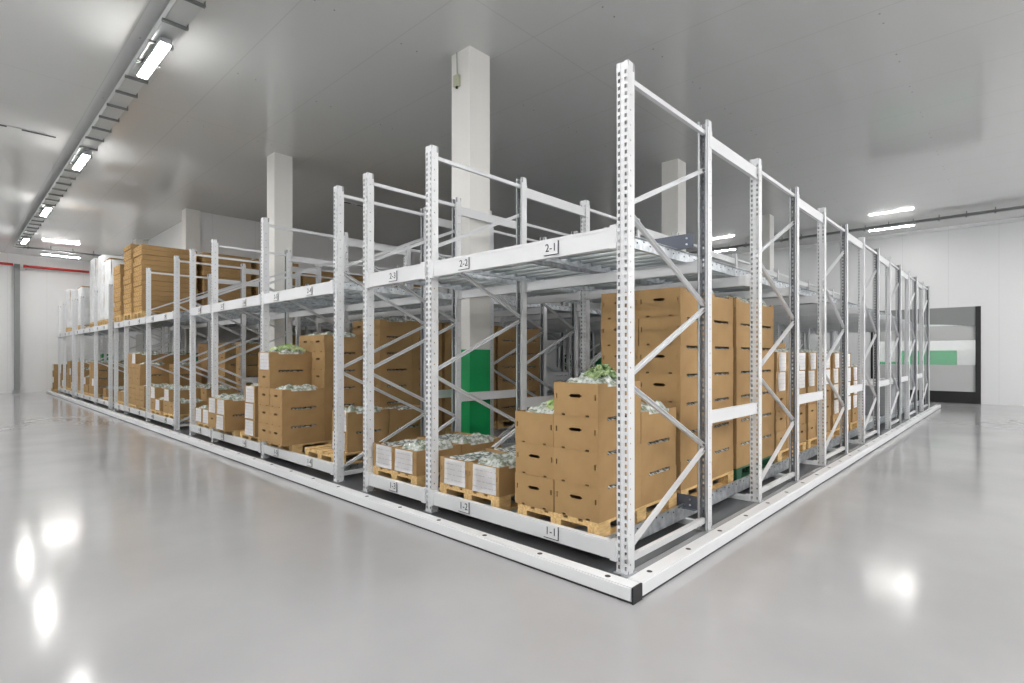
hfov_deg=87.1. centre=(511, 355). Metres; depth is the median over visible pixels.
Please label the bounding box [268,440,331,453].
wooden pallet
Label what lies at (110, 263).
load
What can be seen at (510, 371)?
cardboard box
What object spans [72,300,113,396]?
upright
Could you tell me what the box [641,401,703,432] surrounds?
cardboard box
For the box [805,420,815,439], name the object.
cardboard box
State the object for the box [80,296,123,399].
upright
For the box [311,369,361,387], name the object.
cardboard box
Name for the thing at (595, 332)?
upright
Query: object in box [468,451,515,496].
cardboard box
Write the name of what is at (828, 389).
cardboard box
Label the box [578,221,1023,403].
wall
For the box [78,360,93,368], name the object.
cardboard box
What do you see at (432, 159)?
upright
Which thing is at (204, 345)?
cardboard box
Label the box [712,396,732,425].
cardboard box
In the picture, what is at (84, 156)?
ceiling lamp
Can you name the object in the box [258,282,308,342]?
upright
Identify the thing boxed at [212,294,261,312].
beam
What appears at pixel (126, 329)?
upright
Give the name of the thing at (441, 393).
spacer
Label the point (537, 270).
track
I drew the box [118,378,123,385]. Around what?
cardboard box
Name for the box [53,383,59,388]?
cardboard box
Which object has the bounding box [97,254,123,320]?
load
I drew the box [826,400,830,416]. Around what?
cardboard box
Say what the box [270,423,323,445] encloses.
cardboard box
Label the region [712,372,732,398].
cardboard box
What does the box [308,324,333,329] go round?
beam
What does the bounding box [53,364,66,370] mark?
cardboard box
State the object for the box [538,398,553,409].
leafy greens
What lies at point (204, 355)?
cardboard box
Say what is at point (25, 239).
ceiling lamp
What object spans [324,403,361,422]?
cardboard box
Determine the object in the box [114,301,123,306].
cardboard box
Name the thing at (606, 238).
beam
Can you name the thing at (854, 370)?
cardboard box
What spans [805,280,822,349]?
upright
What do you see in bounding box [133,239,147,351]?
column
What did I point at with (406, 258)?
upright
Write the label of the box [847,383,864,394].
spacer
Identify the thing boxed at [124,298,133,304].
cardboard box
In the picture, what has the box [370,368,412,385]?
cardboard box
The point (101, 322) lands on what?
wooden pallet
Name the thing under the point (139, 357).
cardboard box
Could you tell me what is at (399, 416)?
cardboard box
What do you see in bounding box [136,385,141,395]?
cardboard box
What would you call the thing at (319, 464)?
beam
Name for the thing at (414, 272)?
beam
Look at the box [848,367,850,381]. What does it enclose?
cardboard box
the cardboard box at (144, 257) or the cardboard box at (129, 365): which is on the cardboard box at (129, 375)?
the cardboard box at (129, 365)
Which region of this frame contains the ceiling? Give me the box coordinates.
[0,0,1023,260]
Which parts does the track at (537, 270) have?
rail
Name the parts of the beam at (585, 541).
sign plate, sign plate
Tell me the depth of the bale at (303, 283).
15.60 m
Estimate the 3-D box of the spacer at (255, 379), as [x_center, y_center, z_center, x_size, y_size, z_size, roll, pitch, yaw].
[-5.463,0.535,12.254,0.059,0.140,1.250,0,0,43]
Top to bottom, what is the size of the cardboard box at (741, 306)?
0.324 m
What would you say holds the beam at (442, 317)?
attached to the shelf at (271, 308)
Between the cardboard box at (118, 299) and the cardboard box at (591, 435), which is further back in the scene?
the cardboard box at (118, 299)
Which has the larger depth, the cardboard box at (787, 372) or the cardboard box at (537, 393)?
the cardboard box at (537, 393)
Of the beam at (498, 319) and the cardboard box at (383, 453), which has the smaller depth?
the cardboard box at (383, 453)
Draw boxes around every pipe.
[0,262,12,265]
[23,264,88,272]
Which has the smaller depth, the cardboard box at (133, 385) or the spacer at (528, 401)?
the spacer at (528, 401)
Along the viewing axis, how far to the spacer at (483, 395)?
7.30 m
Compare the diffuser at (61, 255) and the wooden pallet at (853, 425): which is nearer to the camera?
the wooden pallet at (853, 425)
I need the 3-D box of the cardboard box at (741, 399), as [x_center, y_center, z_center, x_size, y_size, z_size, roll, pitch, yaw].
[2.452,0.556,6.106,0.412,0.264,0.599,0,0,43]
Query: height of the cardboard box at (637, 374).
0.264 m
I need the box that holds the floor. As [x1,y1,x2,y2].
[0,392,1023,682]
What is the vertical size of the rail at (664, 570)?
0.101 m
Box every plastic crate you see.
[865,385,889,396]
[865,396,889,406]
[865,405,889,415]
[880,351,897,361]
[889,384,895,394]
[891,394,895,404]
[893,382,903,391]
[901,351,926,361]
[930,350,956,361]
[930,362,956,364]
[957,350,974,361]
[957,362,974,364]
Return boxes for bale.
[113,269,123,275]
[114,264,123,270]
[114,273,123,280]
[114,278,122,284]
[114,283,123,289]
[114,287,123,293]
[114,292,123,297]
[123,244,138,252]
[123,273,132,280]
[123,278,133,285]
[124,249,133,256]
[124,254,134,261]
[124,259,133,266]
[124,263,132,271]
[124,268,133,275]
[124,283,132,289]
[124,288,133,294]
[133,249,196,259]
[133,259,196,269]
[133,270,196,279]
[133,280,196,288]
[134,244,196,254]
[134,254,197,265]
[134,265,196,274]
[134,275,196,284]
[134,285,197,293]
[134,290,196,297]
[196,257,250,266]
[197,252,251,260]
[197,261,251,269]
[197,266,251,275]
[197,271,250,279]
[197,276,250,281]
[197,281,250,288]
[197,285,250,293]
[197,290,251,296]
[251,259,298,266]
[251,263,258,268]
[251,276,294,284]
[301,273,333,279]
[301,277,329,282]
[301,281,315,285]
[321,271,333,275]
[349,274,362,279]
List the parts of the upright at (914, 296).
post, post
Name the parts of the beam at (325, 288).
sign plate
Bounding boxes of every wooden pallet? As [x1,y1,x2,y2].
[97,320,103,325]
[114,315,123,321]
[124,312,157,319]
[128,403,137,408]
[133,311,167,317]
[151,409,188,415]
[164,412,188,420]
[197,421,210,428]
[217,429,244,436]
[240,431,260,441]
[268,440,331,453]
[305,444,370,463]
[373,466,439,486]
[440,482,517,510]
[442,421,495,434]
[496,420,514,428]
[518,493,676,536]
[676,471,732,495]
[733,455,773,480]
[774,442,805,462]
[805,432,829,448]
[830,424,848,438]
[849,418,862,430]
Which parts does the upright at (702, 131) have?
post, foot plate, post, foot plate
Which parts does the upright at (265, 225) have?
post, post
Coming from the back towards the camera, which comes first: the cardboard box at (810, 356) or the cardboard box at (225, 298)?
the cardboard box at (225, 298)
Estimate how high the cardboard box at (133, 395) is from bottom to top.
0.255 m
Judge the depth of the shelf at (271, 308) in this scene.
10.13 m
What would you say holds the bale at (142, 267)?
on the bale at (142, 272)
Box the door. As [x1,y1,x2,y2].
[871,306,980,403]
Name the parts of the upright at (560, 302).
post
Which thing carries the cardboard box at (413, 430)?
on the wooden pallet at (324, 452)
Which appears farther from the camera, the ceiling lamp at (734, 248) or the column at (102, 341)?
the column at (102, 341)
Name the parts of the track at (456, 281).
rail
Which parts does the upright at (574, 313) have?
post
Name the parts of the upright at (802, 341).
post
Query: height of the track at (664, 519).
0.140 m
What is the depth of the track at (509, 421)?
10.03 m
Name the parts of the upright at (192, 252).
post, post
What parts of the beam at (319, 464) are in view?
sign plate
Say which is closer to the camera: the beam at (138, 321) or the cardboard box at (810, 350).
the cardboard box at (810, 350)
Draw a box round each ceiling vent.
[0,123,57,138]
[344,201,362,206]
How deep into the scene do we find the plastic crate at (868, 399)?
12.16 m
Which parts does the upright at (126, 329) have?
post, post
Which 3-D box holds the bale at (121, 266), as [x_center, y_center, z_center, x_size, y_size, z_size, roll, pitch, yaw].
[-10.078,-2.330,14.711,0.780,0.118,1.180,0,0,43]
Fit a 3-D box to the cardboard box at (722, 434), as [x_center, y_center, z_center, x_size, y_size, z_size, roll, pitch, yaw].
[1.974,0.817,5.608,0.419,0.264,0.599,0,0,43]
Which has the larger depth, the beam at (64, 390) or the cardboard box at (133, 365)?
the beam at (64, 390)
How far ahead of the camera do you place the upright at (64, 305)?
20.98 m
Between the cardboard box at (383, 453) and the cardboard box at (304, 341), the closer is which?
the cardboard box at (383, 453)
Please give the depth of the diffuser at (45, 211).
14.20 m
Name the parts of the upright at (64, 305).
post, post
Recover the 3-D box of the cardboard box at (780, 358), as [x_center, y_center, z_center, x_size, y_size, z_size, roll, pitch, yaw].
[3.230,0.047,7.072,0.609,0.313,0.392,0,0,43]
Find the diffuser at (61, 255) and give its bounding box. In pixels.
[42,254,77,257]
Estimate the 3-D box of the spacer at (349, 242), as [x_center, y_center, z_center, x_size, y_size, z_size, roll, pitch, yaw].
[-2.305,-1.865,9.262,0.059,0.140,1.250,0,0,43]
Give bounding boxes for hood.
[880,306,974,325]
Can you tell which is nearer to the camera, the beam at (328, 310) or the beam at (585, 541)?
the beam at (585, 541)
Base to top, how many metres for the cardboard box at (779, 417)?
0.256 m
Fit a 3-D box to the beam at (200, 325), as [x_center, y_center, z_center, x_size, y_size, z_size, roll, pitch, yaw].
[-8.256,-0.781,14.093,2.104,0.118,0.056,0,0,43]
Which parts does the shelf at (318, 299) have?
rail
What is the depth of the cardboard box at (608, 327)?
5.31 m
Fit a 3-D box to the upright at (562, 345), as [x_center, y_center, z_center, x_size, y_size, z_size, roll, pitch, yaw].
[1.298,-0.259,17.950,0.120,3.518,1.400,0,0,43]
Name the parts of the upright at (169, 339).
post, post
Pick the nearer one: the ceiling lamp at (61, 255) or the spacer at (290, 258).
the spacer at (290, 258)
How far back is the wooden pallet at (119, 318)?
14.16 m
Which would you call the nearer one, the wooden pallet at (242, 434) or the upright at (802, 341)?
the wooden pallet at (242, 434)
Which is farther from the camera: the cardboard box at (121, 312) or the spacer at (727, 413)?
the cardboard box at (121, 312)
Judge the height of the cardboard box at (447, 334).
0.255 m
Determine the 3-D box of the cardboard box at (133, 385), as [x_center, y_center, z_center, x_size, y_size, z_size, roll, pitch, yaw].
[-9.172,0.830,13.575,0.392,0.255,0.599,0,0,43]
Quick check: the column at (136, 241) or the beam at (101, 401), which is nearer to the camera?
the beam at (101, 401)
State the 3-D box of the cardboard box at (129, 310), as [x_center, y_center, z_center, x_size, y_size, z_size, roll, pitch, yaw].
[-9.225,-1.125,13.914,0.780,0.118,1.180,0,0,43]
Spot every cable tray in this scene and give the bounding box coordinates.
[14,0,205,248]
[24,246,100,256]
[689,205,1023,253]
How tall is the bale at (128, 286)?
0.118 m
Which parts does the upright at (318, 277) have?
post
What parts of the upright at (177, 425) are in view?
post, post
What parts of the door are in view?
panel, panel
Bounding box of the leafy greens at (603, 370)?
[581,363,616,378]
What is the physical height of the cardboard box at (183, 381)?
0.256 m
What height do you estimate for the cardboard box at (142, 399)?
0.255 m
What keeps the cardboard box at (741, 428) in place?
on the cardboard box at (741, 454)
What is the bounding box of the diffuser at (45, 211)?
[41,208,51,216]
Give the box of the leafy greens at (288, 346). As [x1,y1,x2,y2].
[270,343,305,350]
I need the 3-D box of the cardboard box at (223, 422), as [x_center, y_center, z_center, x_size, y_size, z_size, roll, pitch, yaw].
[-4.545,1.082,8.976,0.392,0.255,0.609,0,0,43]
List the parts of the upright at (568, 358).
post, post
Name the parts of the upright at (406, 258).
post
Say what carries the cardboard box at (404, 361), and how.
on the cardboard box at (397, 376)
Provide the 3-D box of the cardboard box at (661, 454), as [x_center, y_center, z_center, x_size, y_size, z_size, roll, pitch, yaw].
[1.089,0.830,4.669,0.406,0.256,0.599,0,0,43]
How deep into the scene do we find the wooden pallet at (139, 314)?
12.93 m
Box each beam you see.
[63,331,71,336]
[63,389,71,394]
[80,326,93,333]
[80,393,93,401]
[94,324,107,331]
[94,397,107,405]
[114,321,123,328]
[114,403,123,410]
[124,316,145,326]
[124,405,145,417]
[129,331,142,335]
[146,311,173,322]
[146,412,173,425]
[183,323,206,329]
[190,304,210,315]
[190,424,210,437]
[210,319,239,326]
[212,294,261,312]
[212,430,261,452]
[229,324,258,329]
[262,280,334,304]
[262,443,334,474]
[269,313,284,319]
[289,307,333,317]
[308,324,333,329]
[311,329,333,333]
[317,317,333,322]
[346,295,423,311]
[348,309,404,320]
[366,262,426,288]
[366,472,426,502]
[406,305,451,315]
[410,315,451,320]
[430,224,619,277]
[430,489,619,561]
[440,317,500,323]
[459,282,520,299]
[491,307,542,316]
[494,320,539,325]
[504,312,579,321]
[514,323,570,327]
[524,259,701,291]
[527,291,581,304]
[547,317,600,323]
[547,325,600,330]
[547,330,566,332]
[568,329,600,331]
[577,303,600,310]
[578,321,600,325]
[585,274,751,299]
[678,517,701,526]
[714,286,788,298]
[729,493,751,500]
[748,294,816,305]
[772,473,787,477]
[774,302,841,311]
[774,307,857,316]
[774,311,872,320]
[778,315,884,324]
[779,326,805,328]
[780,327,816,331]
[799,318,895,325]
[801,460,816,464]
[809,321,904,328]
[826,323,911,329]
[833,325,918,331]
[848,328,922,332]
[848,439,857,442]
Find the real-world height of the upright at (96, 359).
3.518 m
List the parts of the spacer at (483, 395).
plate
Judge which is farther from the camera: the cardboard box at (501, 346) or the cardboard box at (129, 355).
the cardboard box at (129, 355)
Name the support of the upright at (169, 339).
on the floor
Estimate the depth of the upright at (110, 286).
15.20 m
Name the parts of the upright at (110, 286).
post, post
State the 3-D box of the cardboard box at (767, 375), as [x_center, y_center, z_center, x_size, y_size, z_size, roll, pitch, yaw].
[2.863,0.296,6.543,0.412,0.264,0.599,0,0,43]
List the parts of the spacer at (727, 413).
plate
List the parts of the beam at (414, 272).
sign plate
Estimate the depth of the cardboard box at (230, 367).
12.79 m
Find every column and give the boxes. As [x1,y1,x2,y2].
[100,338,107,360]
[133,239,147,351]
[182,208,199,361]
[267,152,291,349]
[451,46,489,434]
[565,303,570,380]
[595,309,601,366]
[662,159,685,250]
[757,214,773,278]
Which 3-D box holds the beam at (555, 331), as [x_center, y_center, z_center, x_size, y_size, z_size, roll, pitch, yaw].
[1.278,-0.781,17.046,1.124,0.118,0.056,0,0,43]
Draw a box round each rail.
[46,390,641,604]
[627,404,940,597]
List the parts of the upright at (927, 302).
post, post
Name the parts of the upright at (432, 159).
post, post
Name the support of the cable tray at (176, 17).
hanging from the ceiling
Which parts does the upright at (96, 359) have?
post, post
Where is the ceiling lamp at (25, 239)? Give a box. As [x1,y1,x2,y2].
[21,237,28,243]
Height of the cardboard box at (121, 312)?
0.118 m
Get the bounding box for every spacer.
[210,277,258,286]
[243,267,298,279]
[244,377,257,382]
[288,254,333,266]
[292,266,319,274]
[346,237,408,255]
[434,218,491,237]
[434,386,491,397]
[458,204,518,229]
[458,389,518,402]
[524,185,588,217]
[524,395,553,408]
[545,383,553,390]
[547,369,560,371]
[547,371,569,375]
[547,375,570,380]
[639,228,669,238]
[709,130,760,180]
[709,401,760,425]
[712,251,736,264]
[762,269,778,277]
[798,194,825,223]
[798,390,825,405]
[799,280,809,287]
[847,230,864,249]
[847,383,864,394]
[879,253,890,267]
[879,379,890,387]
[901,270,909,279]
[901,375,909,381]
[917,282,923,289]
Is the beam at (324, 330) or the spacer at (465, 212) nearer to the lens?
the spacer at (465, 212)
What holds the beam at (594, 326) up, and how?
attached to the shelf at (271, 308)
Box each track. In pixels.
[180,390,553,423]
[300,427,515,470]
[303,421,513,454]
[403,273,600,303]
[439,247,696,291]
[457,495,517,526]
[515,401,918,556]
[541,227,918,324]
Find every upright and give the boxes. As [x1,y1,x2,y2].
[58,306,99,392]
[63,304,106,393]
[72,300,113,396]
[75,299,121,397]
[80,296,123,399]
[94,290,145,403]
[108,284,164,408]
[113,326,171,410]
[124,324,184,413]
[146,268,210,420]
[174,255,245,429]
[189,249,260,434]
[211,239,290,442]
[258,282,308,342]
[261,217,347,458]
[295,272,349,345]
[316,265,362,333]
[332,185,425,482]
[348,259,400,332]
[361,172,460,492]
[404,245,451,322]
[410,284,451,292]
[423,144,526,512]
[490,223,546,446]
[501,295,532,328]
[518,217,577,408]
[547,302,564,391]
[557,341,570,381]
[560,302,579,375]
[566,302,593,381]
[572,303,600,373]
[580,200,639,375]
[587,310,601,368]
[614,59,713,577]
[671,232,703,248]
[731,253,757,273]
[750,158,800,503]
[774,268,792,348]
[792,332,804,348]
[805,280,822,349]
[817,207,848,466]
[830,288,842,350]
[857,237,880,443]
[885,257,901,429]
[904,271,917,418]
[919,281,929,410]
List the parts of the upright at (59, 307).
post, post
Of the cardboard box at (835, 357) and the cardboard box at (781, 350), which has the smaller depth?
the cardboard box at (781, 350)
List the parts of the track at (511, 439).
rail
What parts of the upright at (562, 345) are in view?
post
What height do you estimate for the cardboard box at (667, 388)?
0.264 m
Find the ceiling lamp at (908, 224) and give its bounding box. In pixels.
[867,223,915,231]
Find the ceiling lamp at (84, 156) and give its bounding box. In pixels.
[72,151,90,170]
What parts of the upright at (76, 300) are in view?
post, post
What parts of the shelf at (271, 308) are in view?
rail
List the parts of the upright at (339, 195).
post, post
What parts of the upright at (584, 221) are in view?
post, post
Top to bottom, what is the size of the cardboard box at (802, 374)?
0.256 m
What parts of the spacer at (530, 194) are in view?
plate, plate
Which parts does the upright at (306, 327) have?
post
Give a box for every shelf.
[113,324,160,328]
[134,324,173,326]
[136,318,322,329]
[151,313,352,326]
[158,320,333,328]
[180,311,579,334]
[218,309,361,319]
[238,298,535,321]
[240,305,500,322]
[290,287,568,319]
[324,282,600,317]
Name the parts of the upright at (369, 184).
post, post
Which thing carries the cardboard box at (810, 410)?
on the cardboard box at (811, 426)
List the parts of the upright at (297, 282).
post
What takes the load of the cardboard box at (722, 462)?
on the wooden pallet at (726, 478)
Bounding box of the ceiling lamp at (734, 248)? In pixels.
[703,247,736,252]
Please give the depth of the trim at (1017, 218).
17.66 m
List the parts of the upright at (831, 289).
post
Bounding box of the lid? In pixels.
[774,343,784,348]
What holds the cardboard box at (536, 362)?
on the cardboard box at (535, 370)
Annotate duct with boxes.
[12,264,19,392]
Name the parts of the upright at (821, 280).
post, post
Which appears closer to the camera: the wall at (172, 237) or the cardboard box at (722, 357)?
the cardboard box at (722, 357)
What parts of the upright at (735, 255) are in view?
post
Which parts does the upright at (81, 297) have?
post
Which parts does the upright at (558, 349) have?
post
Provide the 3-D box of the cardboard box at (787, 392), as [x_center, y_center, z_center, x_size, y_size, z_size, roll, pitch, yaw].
[3.511,0.580,7.382,0.599,0.256,0.406,0,0,43]
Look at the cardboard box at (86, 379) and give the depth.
17.90 m
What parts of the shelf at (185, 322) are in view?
rail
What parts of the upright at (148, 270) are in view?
post, post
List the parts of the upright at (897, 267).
post, post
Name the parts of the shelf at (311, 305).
rail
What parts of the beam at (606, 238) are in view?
sign plate, sign plate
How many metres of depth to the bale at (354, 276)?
16.78 m
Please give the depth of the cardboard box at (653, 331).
4.96 m
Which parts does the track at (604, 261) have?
rail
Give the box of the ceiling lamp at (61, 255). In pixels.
[40,252,80,257]
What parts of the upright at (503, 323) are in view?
post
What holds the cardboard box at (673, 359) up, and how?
on the cardboard box at (667, 388)
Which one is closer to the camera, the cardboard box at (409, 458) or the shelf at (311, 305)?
the cardboard box at (409, 458)
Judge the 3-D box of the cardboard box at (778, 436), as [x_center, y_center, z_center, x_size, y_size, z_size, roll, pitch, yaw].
[3.220,1.084,7.074,0.599,0.255,0.406,0,0,43]
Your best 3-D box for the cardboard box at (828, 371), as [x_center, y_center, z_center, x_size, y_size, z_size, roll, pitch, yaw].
[4.765,0.328,8.697,0.609,0.255,0.392,0,0,43]
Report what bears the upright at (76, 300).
on the floor
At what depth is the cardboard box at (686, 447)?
4.89 m
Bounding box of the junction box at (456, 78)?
[453,52,459,88]
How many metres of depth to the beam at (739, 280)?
5.97 m
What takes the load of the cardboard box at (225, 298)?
on the cardboard box at (200, 302)
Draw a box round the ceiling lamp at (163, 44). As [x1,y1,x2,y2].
[136,36,171,78]
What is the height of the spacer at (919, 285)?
0.140 m
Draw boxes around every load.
[66,289,89,327]
[77,286,89,324]
[90,258,97,322]
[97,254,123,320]
[104,258,123,318]
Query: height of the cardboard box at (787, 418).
0.256 m
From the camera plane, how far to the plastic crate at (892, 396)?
12.54 m
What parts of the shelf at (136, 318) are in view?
rail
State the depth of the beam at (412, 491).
5.51 m
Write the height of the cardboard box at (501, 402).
0.256 m
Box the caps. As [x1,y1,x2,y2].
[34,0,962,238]
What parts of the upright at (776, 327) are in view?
post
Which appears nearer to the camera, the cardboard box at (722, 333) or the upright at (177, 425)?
the cardboard box at (722, 333)
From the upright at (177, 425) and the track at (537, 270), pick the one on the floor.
the upright at (177, 425)
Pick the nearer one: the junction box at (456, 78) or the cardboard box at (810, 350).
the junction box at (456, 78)
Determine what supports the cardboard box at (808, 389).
on the cardboard box at (810, 410)
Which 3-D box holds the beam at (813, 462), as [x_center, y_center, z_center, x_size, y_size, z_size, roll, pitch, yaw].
[3.438,1.470,8.084,2.060,0.075,0.056,0,0,43]
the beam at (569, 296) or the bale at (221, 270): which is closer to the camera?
the beam at (569, 296)
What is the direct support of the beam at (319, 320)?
attached to the upright at (395, 285)
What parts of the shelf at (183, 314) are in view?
rail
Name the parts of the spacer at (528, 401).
plate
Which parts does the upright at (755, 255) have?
post, post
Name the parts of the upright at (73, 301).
post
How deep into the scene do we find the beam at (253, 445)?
8.50 m
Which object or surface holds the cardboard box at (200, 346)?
on the cardboard box at (200, 357)
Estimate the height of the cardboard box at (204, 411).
0.325 m
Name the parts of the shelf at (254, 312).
rail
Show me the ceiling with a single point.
(821, 85)
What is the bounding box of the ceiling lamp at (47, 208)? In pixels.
[40,205,51,216]
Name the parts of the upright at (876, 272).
post, post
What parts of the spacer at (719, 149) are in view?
plate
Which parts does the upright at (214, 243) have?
post, post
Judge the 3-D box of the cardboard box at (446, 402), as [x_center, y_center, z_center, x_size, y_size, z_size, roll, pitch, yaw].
[-1.068,0.830,9.413,0.392,0.255,0.599,0,0,43]
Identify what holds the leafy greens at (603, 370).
in the cardboard box at (582, 396)
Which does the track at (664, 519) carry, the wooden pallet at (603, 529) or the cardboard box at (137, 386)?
the wooden pallet at (603, 529)
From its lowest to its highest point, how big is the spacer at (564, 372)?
0.140 m
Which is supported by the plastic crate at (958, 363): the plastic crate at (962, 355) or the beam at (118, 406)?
the plastic crate at (962, 355)
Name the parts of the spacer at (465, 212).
plate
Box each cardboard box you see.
[52,377,57,382]
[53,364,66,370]
[53,370,66,376]
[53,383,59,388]
[67,360,80,367]
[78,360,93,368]
[80,367,88,375]
[83,375,89,384]
[92,360,113,369]
[92,370,113,377]
[92,378,113,385]
[92,386,107,393]
[103,386,123,396]
[113,306,123,311]
[114,296,123,302]
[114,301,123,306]
[114,310,123,315]
[118,360,123,369]
[118,370,123,377]
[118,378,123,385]
[118,390,123,400]
[123,293,133,299]
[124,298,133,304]
[124,303,134,308]
[124,308,133,313]
[128,351,152,363]
[128,364,131,373]
[128,374,131,383]
[128,383,131,393]
[128,393,131,403]
[132,351,163,363]
[132,364,135,373]
[132,374,135,383]
[132,384,135,394]
[132,394,135,404]
[133,300,196,307]
[134,295,196,302]
[134,306,188,311]
[136,362,168,374]
[136,374,168,385]
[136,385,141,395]
[136,395,139,406]
[140,383,168,396]
[140,396,145,407]
[150,384,183,398]
[150,398,154,409]
[155,397,163,410]
[163,400,168,412]
[164,351,188,363]
[164,386,200,400]
[169,362,200,374]
[169,374,200,384]
[169,397,205,414]
[195,405,207,421]
[196,384,222,387]
[197,295,239,300]
[197,300,220,304]
[198,344,202,353]
[198,354,202,363]
[201,385,235,400]
[202,408,207,423]
[203,344,206,353]
[203,354,206,363]
[203,364,206,373]
[203,374,206,383]
[208,392,244,413]
[208,412,215,428]
[216,394,244,414]
[216,414,244,430]
[219,343,235,353]
[219,354,235,363]
[219,364,235,374]
[219,375,235,385]
[236,342,258,353]
[236,354,257,364]
[236,365,257,375]
[236,376,257,386]
[245,383,257,402]
[245,402,257,419]
[245,418,257,436]
[258,348,310,369]
[258,370,310,387]
[258,387,269,406]
[258,405,269,424]
[258,422,269,442]
[270,384,323,408]
[270,406,323,426]
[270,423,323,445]
[299,332,333,352]
[311,331,361,352]
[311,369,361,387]
[312,352,361,369]
[324,386,361,405]
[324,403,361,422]
[324,423,331,440]
[332,405,388,432]
[332,428,388,452]
[353,318,374,336]
[370,316,412,336]
[370,336,411,352]
[370,352,411,368]
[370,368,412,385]
[370,384,412,401]
[373,437,425,470]
[374,400,411,406]
[378,404,423,427]
[389,424,420,441]
[394,438,461,476]
[408,319,441,337]
[412,337,441,352]
[412,353,441,367]
[412,398,441,412]
[413,368,441,383]
[413,383,441,399]
[419,432,471,439]
[434,413,441,427]
[440,432,500,454]
[440,448,507,488]
[442,323,451,337]
[442,338,451,352]
[442,353,450,367]
[442,368,450,381]
[442,382,450,397]
[442,397,450,412]
[442,412,450,427]
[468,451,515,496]
[487,445,515,452]
[495,326,515,339]
[495,339,515,352]
[495,366,515,379]
[496,353,515,366]
[496,379,515,390]
[496,397,515,406]
[496,406,515,420]
[515,402,553,446]
[515,472,554,511]
[516,441,553,479]
[527,328,539,340]
[527,341,539,352]
[527,353,539,365]
[527,366,539,378]
[527,378,539,391]
[527,391,539,396]
[554,373,640,418]
[554,413,640,453]
[554,444,640,488]
[555,476,640,523]
[601,291,638,319]
[601,318,638,345]
[602,346,638,372]
[635,373,638,380]
[639,287,703,319]
[639,316,703,345]
[639,345,703,373]
[639,373,703,403]
[641,400,675,443]
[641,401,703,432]
[641,436,675,474]
[641,464,675,506]
[651,429,703,461]
[676,458,703,490]
[678,446,732,477]
[712,293,732,322]
[712,320,732,346]
[712,346,732,372]
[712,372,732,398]
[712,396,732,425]
[712,421,732,451]
[716,439,756,468]
[722,295,749,324]
[733,322,749,347]
[733,347,756,370]
[733,371,756,395]
[733,394,756,419]
[733,417,756,444]
[734,348,773,369]
[741,433,773,460]
[749,301,773,326]
[756,326,773,347]
[757,369,773,391]
[757,391,773,414]
[757,412,773,436]
[774,349,786,371]
[774,372,785,391]
[774,391,785,411]
[774,411,785,432]
[774,429,786,450]
[777,348,792,370]
[779,348,805,370]
[786,371,792,390]
[786,391,792,409]
[786,409,792,428]
[787,430,792,447]
[788,348,822,368]
[799,349,815,369]
[799,349,830,368]
[799,370,805,388]
[799,388,805,406]
[799,406,804,424]
[799,423,805,443]
[805,403,815,422]
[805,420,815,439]
[806,349,839,367]
[806,370,815,386]
[806,386,815,404]
[816,403,823,419]
[816,418,823,436]
[826,368,830,384]
[826,385,830,400]
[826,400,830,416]
[826,416,829,432]
[830,413,838,429]
[831,368,838,383]
[831,383,838,398]
[831,398,838,414]
[837,350,850,366]
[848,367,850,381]
[848,395,850,409]
[848,410,850,423]
[851,366,857,380]
[851,380,857,394]
[851,394,857,408]
[851,408,856,422]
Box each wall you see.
[0,252,100,391]
[113,222,181,359]
[200,212,559,383]
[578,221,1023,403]
[880,325,974,350]
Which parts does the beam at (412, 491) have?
sign plate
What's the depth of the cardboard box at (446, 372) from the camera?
9.10 m
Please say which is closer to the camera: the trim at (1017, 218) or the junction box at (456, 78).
the junction box at (456, 78)
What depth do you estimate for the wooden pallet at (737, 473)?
6.04 m
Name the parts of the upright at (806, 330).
post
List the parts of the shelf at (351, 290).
rail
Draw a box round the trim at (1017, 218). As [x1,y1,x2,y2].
[712,217,1023,259]
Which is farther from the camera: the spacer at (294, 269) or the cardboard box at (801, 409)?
the spacer at (294, 269)
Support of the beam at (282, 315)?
attached to the upright at (214, 243)
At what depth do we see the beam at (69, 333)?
20.15 m
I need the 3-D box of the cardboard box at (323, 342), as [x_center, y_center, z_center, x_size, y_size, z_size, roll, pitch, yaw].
[-2.596,-0.207,7.987,0.392,0.313,0.599,0,0,43]
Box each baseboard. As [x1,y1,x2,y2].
[0,390,50,392]
[981,402,1023,405]
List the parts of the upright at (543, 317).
post, post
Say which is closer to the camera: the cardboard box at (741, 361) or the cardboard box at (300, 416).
the cardboard box at (741, 361)
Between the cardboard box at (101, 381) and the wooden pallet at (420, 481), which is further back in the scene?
the cardboard box at (101, 381)

